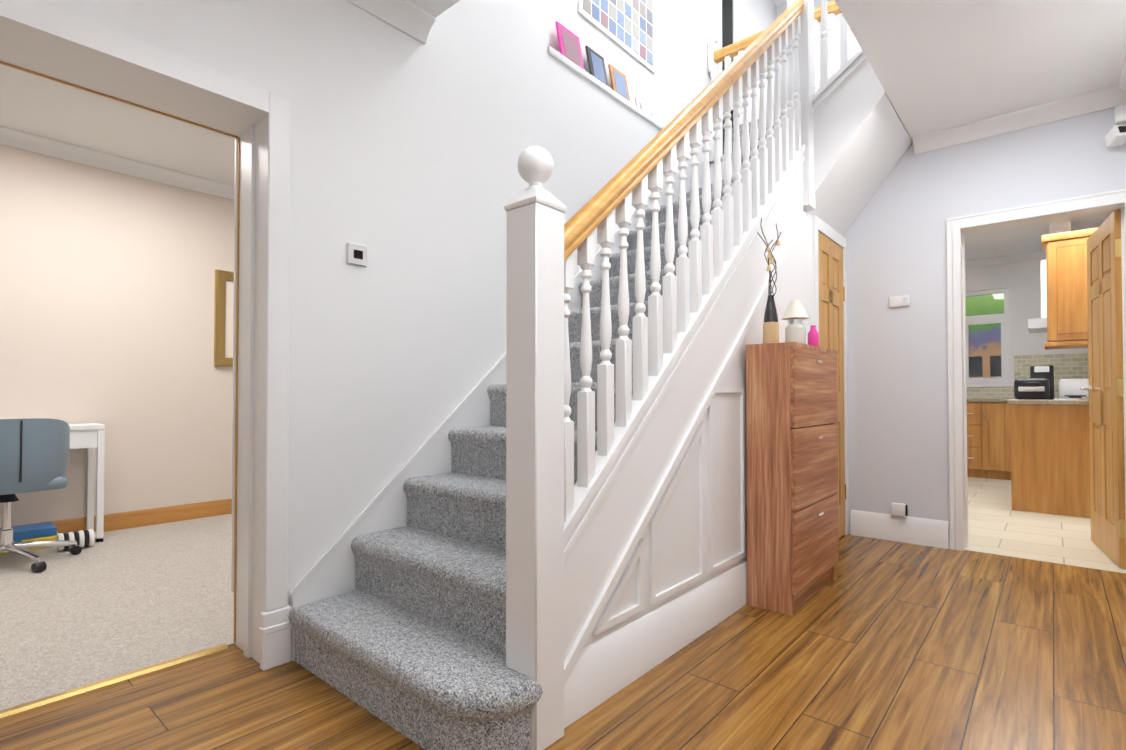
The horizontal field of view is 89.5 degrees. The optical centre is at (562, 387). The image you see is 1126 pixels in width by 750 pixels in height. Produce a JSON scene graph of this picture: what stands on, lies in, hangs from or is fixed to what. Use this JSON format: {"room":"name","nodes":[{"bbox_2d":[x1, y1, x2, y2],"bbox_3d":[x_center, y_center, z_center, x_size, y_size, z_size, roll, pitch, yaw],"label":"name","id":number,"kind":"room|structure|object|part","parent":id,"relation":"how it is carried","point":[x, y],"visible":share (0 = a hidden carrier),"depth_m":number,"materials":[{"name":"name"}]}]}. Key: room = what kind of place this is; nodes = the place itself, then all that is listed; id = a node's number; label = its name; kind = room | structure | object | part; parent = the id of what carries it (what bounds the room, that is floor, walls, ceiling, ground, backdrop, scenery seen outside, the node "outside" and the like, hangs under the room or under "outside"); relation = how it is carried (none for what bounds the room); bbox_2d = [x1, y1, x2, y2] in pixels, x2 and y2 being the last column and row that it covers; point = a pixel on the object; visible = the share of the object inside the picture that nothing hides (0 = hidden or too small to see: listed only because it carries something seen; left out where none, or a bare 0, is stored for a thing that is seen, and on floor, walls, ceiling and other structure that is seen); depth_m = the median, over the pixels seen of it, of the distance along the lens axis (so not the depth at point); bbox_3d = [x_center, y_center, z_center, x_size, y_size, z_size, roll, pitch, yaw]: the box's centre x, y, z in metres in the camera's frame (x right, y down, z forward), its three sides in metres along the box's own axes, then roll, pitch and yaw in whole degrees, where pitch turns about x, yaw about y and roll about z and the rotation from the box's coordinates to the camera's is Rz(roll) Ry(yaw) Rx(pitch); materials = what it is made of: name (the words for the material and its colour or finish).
{"room":"home entrance hallway","nodes":[
{"label":"home entrance hallway","id":0,"kind":"room"},
{"bbox_2d":[0,144,233,527],"bbox_3d":[-3.567,-0.310,3.762,0.150,2.660,5.300,-1,-1,41],"label":"wall","id":1,"kind":"structure","parent":0,"point":[107,290],"depth_m":4.08,"materials":[{"name":"beige paint"}]},
{"bbox_2d":[1,499,231,532],"bbox_3d":[-3.502,0.957,3.687,0.018,0.125,5.290,-1,-1,41],"label":"baseboard","id":2,"kind":"structure","parent":1,"relation":"attached to","point":[133,519],"depth_m":4.21,"materials":[{"name":"brown wood"}]},
{"bbox_2d":[214,270,233,366],"bbox_3d":[-2.577,-0.550,4.768,0.038,0.770,0.610,-1,-1,41],"label":"picture frame","id":3,"kind":"object","parent":1,"relation":"attached to","point":[223,318],"visible":0.38,"depth_m":4.57,"materials":[{"name":"brown"}]},
{"bbox_2d":[0,514,234,710],"bbox_3d":[-2.537,1.029,2.854,2.770,0.056,5.300,-1,-1,41],"label":"floor","id":4,"kind":"structure","parent":0,"point":[117,602],"depth_m":2.58,"materials":[{"name":"beige carpet"}]},
{"bbox_2d":[0,522,58,554],"bbox_3d":[-3.405,0.949,3.571,0.260,0.124,0.350,-1,-1,41],"label":"box","id":5,"kind":"object","parent":4,"relation":"on","point":[46,531],"visible":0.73,"depth_m":3.56,"materials":[{"name":"blue"}]},
{"bbox_2d":[0,418,81,572],"bbox_3d":[-3.112,0.589,3.216,0.633,0.834,0.611,-1,-1,41],"label":"office chair","id":6,"kind":"object","parent":4,"relation":"on","point":[34,454],"visible":1,"depth_m":3.13,"materials":[{"name":"blue"}]},
{"bbox_2d":[56,529,94,550],"bbox_3d":[-3.042,0.954,3.548,0.112,0.112,0.168,-1,-1,41],"label":"striped cushion","id":7,"kind":"object","parent":4,"relation":"on","point":[84,538],"visible":0.77,"depth_m":3.53,"materials":[{"name":"white fabric"}]},
{"bbox_2d":[68,423,104,542],"bbox_3d":[-3.482,0.625,3.444,0.325,0.769,1.050,-1,-1,41],"label":"desk","id":8,"kind":"object","parent":4,"relation":"on","point":[90,437],"visible":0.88,"depth_m":3.72,"materials":[{"name":"white wood"}]},
{"bbox_2d":[0,66,234,185],"bbox_3d":[-2.555,-1.703,2.912,2.820,0.100,5.600,-1,-1,41],"label":"ceiling","id":9,"kind":"structure","parent":0,"point":[40,107],"depth_m":3.61,"materials":[{"name":"white paint"}]},
{"bbox_2d":[0,126,234,199],"bbox_3d":[-2.499,-1.609,2.861,2.668,0.090,5.290,-1,-1,41],"label":"coving in the left room","id":10,"kind":"structure","parent":9,"relation":"attached to","point":[22,140],"depth_m":4.02,"materials":[{"name":"white paint"}]},
{"bbox_2d":[37,0,776,604],"bbox_3d":[-0.369,-1.490,3.071,0.280,5.000,7.600,-1,-1,41],"label":"wall","id":11,"kind":"structure","parent":0,"point":[407,150],"depth_m":2.46,"materials":[{"name":"white paint"}]},
{"bbox_2d":[0,0,292,670],"bbox_3d":[-1.681,-0.040,1.517,0.338,2.052,1.766,-1,-1,41],"label":"door frame","id":12,"kind":"structure","parent":11,"relation":"attached to","point":[42,40],"depth_m":2.04,"materials":[{"name":"white wood"}]},
{"bbox_2d":[347,242,367,266],"bbox_3d":[-0.829,-0.534,2.295,0.014,0.085,0.085,-1,-1,41],"label":"light switch","id":13,"kind":"object","parent":11,"relation":"attached to","point":[357,254],"visible":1,"depth_m":2.29,"materials":[{"name":"white plastic"}]},
{"bbox_2d":[548,46,664,129],"bbox_3d":[0.334,-1.885,3.752,0.123,0.040,1.396,-1,-1,41],"label":"shelf ledge","id":14,"kind":"object","parent":11,"relation":"attached to","point":[570,64],"visible":0.21,"depth_m":3.56,"materials":[{"name":"white wood"}]},
{"bbox_2d":[555,21,586,68],"bbox_3d":[0.044,-2.036,3.416,0.061,0.247,0.210,-1,-1,41],"label":"framed picture","id":15,"kind":"object","parent":14,"relation":"on","point":[569,44],"depth_m":3.40,"materials":[{"name":"pink"}]},
{"bbox_2d":[587,46,610,85],"bbox_3d":[0.218,-2.026,3.616,0.058,0.232,0.180,-1,-1,41],"label":"framed picture","id":16,"kind":"object","parent":14,"relation":"on","point":[596,64],"depth_m":3.60,"materials":[{"name":"black"}]},
{"bbox_2d":[611,65,629,100],"bbox_3d":[0.378,-2.019,3.801,0.057,0.223,0.190,-1,-1,41],"label":"framed picture","id":17,"kind":"object","parent":14,"relation":"on","point":[618,79],"depth_m":3.79,"materials":[{"name":"orange"}]},
{"bbox_2d":[635,97,653,117],"bbox_3d":[0.576,-1.958,4.013,0.035,0.110,0.210,-1,-1,41],"label":"ornament","id":18,"kind":"object","parent":14,"relation":"on","point":[639,103],"depth_m":3.98,"materials":[{"name":"white ceramic"}]},
{"bbox_2d":[578,0,654,73],"bbox_3d":[0.391,-2.738,3.913,0.015,0.780,0.900,-1,-1,41],"label":"picture frame","id":19,"kind":"object","parent":11,"relation":"attached to","point":[628,26],"visible":1,"depth_m":3.98,"materials":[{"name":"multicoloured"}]},
{"bbox_2d":[717,0,736,155],"bbox_3d":[1.430,-2.863,4.947,0.019,2.038,0.360,-1,-1,41],"label":"door frame","id":20,"kind":"structure","parent":11,"relation":"in","point":[727,22],"depth_m":4.93,"materials":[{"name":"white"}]},
{"bbox_2d":[0,534,1125,749],"bbox_3d":[0.078,1.013,1.638,2.780,0.050,6.070,-1,-1,41],"label":"floor","id":21,"kind":"structure","parent":0,"point":[878,644],"depth_m":1.88,"materials":[{"name":"brown wood"}]},
{"bbox_2d":[0,644,227,717],"bbox_3d":[-1.804,0.982,1.583,0.036,0.011,1.570,-1,-1,41],"label":"trim","id":22,"kind":"structure","parent":21,"relation":"on","point":[79,690],"depth_m":1.90,"materials":[{"name":"gold metal"}]},
{"bbox_2d":[289,0,911,749],"bbox_3d":[0.665,-1.142,2.943,1.444,4.300,3.467,-1,-1,41],"label":"staircase","id":23,"kind":"structure","parent":21,"relation":"on","point":[539,542],"depth_m":2.10,"materials":[{"name":"wood"}]},
{"bbox_3d":[0.670,-1.311,2.503,0.072,1.957,2.170,-1,-1,41],"label":"handrail","id":24,"kind":"part","parent":23,"relation":"part of","materials":[{"name":"brown wood"}]},
{"bbox_3d":[1.765,-2.278,4.241,1.437,1.350,0.090,-1,-1,41],"label":"landing balustrade","id":25,"kind":"part","parent":23,"relation":"part of","materials":[{"name":"white wood"}]},
{"bbox_3d":[1.755,0.022,3.733,0.038,1.983,0.598,-1,-1,41],"label":"cupboard door","id":26,"kind":"part","parent":23,"relation":"part of","materials":[{"name":"brown wood"}]},
{"bbox_2d":[746,342,838,615],"bbox_3d":[1.152,0.406,2.801,0.232,1.200,0.660,-1,-1,41],"label":"cabinet","id":27,"kind":"object","parent":21,"relation":"on","point":[792,473],"visible":1,"depth_m":2.58,"materials":[{"name":"brown wood"}]},
{"bbox_2d":[757,218,780,343],"bbox_3d":[0.963,-0.487,2.655,0.090,0.581,0.129,-1,-1,41],"label":"vase","id":28,"kind":"object","parent":27,"relation":"on","point":[770,329],"visible":1,"depth_m":2.64,"materials":[{"name":"brown ceramic"}]},
{"bbox_2d":[782,300,808,343],"bbox_3d":[1.106,-0.303,2.706,0.124,0.215,0.124,-1,-1,41],"label":"lamp","id":29,"kind":"object","parent":27,"relation":"on","point":[795,315],"visible":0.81,"depth_m":2.67,"materials":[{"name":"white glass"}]},
{"bbox_2d":[808,325,818,346],"bbox_3d":[1.252,-0.251,2.844,0.052,0.115,0.051,-1,-1,41],"label":"bottle","id":30,"kind":"object","parent":27,"relation":"on","point":[813,336],"visible":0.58,"depth_m":2.83,"materials":[{"name":"pink"}]},
{"bbox_2d":[408,0,1125,260],"bbox_3d":[2.169,-1.748,2.934,3.750,0.250,10.700,-1,-1,41],"label":"ceiling","id":31,"kind":"structure","parent":0,"point":[937,65],"depth_m":2.79,"materials":[{"name":"white paint"}]},
{"bbox_2d":[345,0,1125,154],"bbox_3d":[0.178,-1.600,1.578,2.500,0.085,6.050,-1,-1,41],"label":"hall coving","id":32,"kind":"structure","parent":31,"relation":"attached to","point":[410,19],"depth_m":3.19,"materials":[{"name":"white paint"}]},
{"bbox_2d":[965,250,1045,267],"bbox_3d":[5.674,-1.556,6.655,3.000,0.080,0.080,-1,-1,41],"label":"kitchen coving","id":33,"kind":"structure","parent":31,"relation":"attached to","point":[1007,259],"depth_m":6.90,"materials":[{"name":"white paint"}]},
{"bbox_2d":[1028,221,1070,332],"bbox_3d":[4.928,-1.091,5.629,0.500,1.038,0.500,-1,-1,41],"label":"extractor hood","id":34,"kind":"object","parent":31,"relation":"hanging from","point":[1037,325],"visible":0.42,"depth_m":5.59,"materials":[{"name":"silver metal"}]},
{"bbox_2d":[772,0,786,5],"bbox_3d":[0.634,-4.053,2.245,2.930,0.100,7.900,-1,-1,41],"label":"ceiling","id":35,"kind":"structure","parent":0,"point":[778,2],"depth_m":5.83,"materials":[{"name":"white paint"}]},
{"bbox_2d":[777,0,860,101],"bbox_3d":[3.163,-2.899,5.164,2.930,2.120,0.150,-1,-1,41],"label":"wall","id":36,"kind":"structure","parent":0,"point":[855,47],"depth_m":5.52,"materials":[{"name":"white paint"}]},
{"bbox_2d":[843,107,1125,547],"bbox_3d":[2.258,-0.293,3.859,2.650,2.630,0.150,-1,-1,41],"label":"wall","id":37,"kind":"structure","parent":0,"point":[895,235],"depth_m":3.70,"materials":[{"name":"white paint"}]},
{"bbox_2d":[891,503,907,516],"bbox_3d":[2.212,0.805,3.735,0.090,0.080,0.028,-1,-1,41],"label":"electrical outlet","id":38,"kind":"object","parent":37,"relation":"attached to","point":[899,509],"depth_m":3.72,"materials":[{"name":"white plastic"}]},
{"bbox_2d":[889,295,909,306],"bbox_3d":[2.231,-0.570,3.770,0.120,0.070,0.022,-1,-1,41],"label":"thermostat","id":39,"kind":"object","parent":37,"relation":"attached to","point":[898,301],"visible":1,"depth_m":3.76,"materials":[{"name":"white plastic"}]},
{"bbox_2d":[851,510,948,548],"bbox_3d":[2.215,0.935,3.763,0.565,0.170,0.020,-1,-1,41],"label":"baseboard","id":40,"kind":"structure","parent":37,"relation":"attached to","point":[921,531],"depth_m":3.73,"materials":[{"name":"white wood"}]},
{"bbox_2d":[947,189,1125,550],"bbox_3d":[2.819,-0.027,3.365,0.884,2.082,0.195,-1,-1,41],"label":"door frame","id":41,"kind":"structure","parent":37,"relation":"attached to","point":[958,228],"depth_m":3.54,"materials":[{"name":"white wood"}]},
{"bbox_2d":[1080,210,1125,567],"bbox_3d":[3.291,0.010,3.479,0.168,1.995,0.738,-1,-1,41],"label":"kitchen door","id":42,"kind":"structure","parent":37,"relation":"in","point":[1105,388],"depth_m":3.37,"materials":[{"name":"brown wood"}]},
{"bbox_2d":[1105,104,1125,146],"bbox_3d":[2.990,-1.413,3.056,0.112,0.216,0.133,-1,-1,41],"label":"security camera","id":43,"kind":"object","parent":37,"relation":"attached to","point":[1115,136],"visible":0.98,"depth_m":3.05,"materials":[{"name":"white plastic"}]},
{"bbox_2d":[965,259,1087,383],"bbox_3d":[5.766,-0.265,6.743,3.300,2.660,0.200,-1,-1,41],"label":"wall","id":44,"kind":"structure","parent":0,"point":[1021,280],"depth_m":6.85,"materials":[{"name":"white paint"}]},
{"bbox_2d":[966,288,1013,386],"bbox_3d":[5.261,-0.605,7.097,0.580,1.210,0.130,-1,-1,41],"label":"kitchen window","id":45,"kind":"structure","parent":44,"relation":"in","point":[987,342],"depth_m":7.09,"materials":[{"name":"white"}]},
{"bbox_2d":[967,353,1088,397],"bbox_3d":[5.698,-0.126,6.662,3.000,0.520,0.007,-1,-1,41],"label":"tiles","id":46,"kind":"structure","parent":44,"relation":"attached to","point":[1071,365],"depth_m":6.69,"materials":[{"name":"beige tile"}]},
{"bbox_2d":[964,477,1125,572],"bbox_3d":[4.287,1.063,5.007,3.200,0.052,4.530,-1,-1,41],"label":"floor","id":47,"kind":"structure","parent":0,"point":[997,525],"depth_m":4.00,"materials":[{"name":"beige tile"}]},
{"bbox_2d":[967,398,1015,479],"bbox_3d":[4.811,0.602,6.999,1.198,0.927,0.621,-1,-1,41],"label":"base cabinet","id":48,"kind":"object","parent":47,"relation":"on","point":[988,437],"visible":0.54,"depth_m":6.55,"materials":[{"name":"brown wood"}]},
{"bbox_2d":[1007,403,1090,517],"bbox_3d":[4.633,0.584,4.451,1.738,0.888,0.631,-1,-1,41],"label":"base cabinet","id":49,"kind":"object","parent":47,"relation":"on","point":[1050,458],"depth_m":4.61,"materials":[{"name":"brown wood"}]},
{"bbox_2d":[1007,399,1088,406],"bbox_3d":[4.626,0.120,4.465,1.758,0.040,0.690,-1,-1,41],"label":"countertop","id":50,"kind":"structure","parent":49,"relation":"on","point":[1047,402],"depth_m":4.59,"materials":[{"name":"beige stone"}]},
{"bbox_2d":[1014,378,1049,399],"bbox_3d":[4.006,0.016,4.857,0.230,0.179,0.308,-1,-1,41],"label":"toaster","id":51,"kind":"object","parent":50,"relation":"on","point":[1031,388],"visible":1,"depth_m":4.76,"materials":[{"name":"black plastic"}]},
{"bbox_2d":[1030,365,1053,398],"bbox_3d":[4.249,-0.041,5.040,0.160,0.299,0.215,-1,-1,41],"label":"coffee machine","id":52,"kind":"object","parent":50,"relation":"on","point":[1042,371],"visible":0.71,"depth_m":4.95,"materials":[{"name":"black plastic"}]},
{"bbox_2d":[1054,395,1088,399],"bbox_3d":[4.309,0.084,4.587,0.520,0.036,0.300,-1,-1,41],"label":"gas cooktop","id":53,"kind":"object","parent":50,"relation":"in","point":[1075,397],"visible":0.44,"depth_m":4.59,"materials":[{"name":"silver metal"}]},
{"bbox_2d":[1059,378,1088,397],"bbox_3d":[4.384,0.014,4.874,0.200,0.183,0.150,-1,-1,41],"label":"toaster","id":54,"kind":"object","parent":50,"relation":"on","point":[1070,386],"visible":0.69,"depth_m":4.83,"materials":[{"name":"white plastic"}]},
{"bbox_3d":[4.248,-0.292,4.982,3.300,2.660,4.450,-1,-1,41],"label":"wall","id":55,"kind":"structure","parent":0,"visible":0},
{"bbox_2d":[1045,228,1097,347],"bbox_3d":[4.419,-0.844,4.840,0.455,0.920,0.354,-1,-1,41],"label":"upper cabinet","id":56,"kind":"object","parent":55,"relation":"attached to","point":[1067,300],"depth_m":4.77,"materials":[{"name":"brown wood"}]}
]}

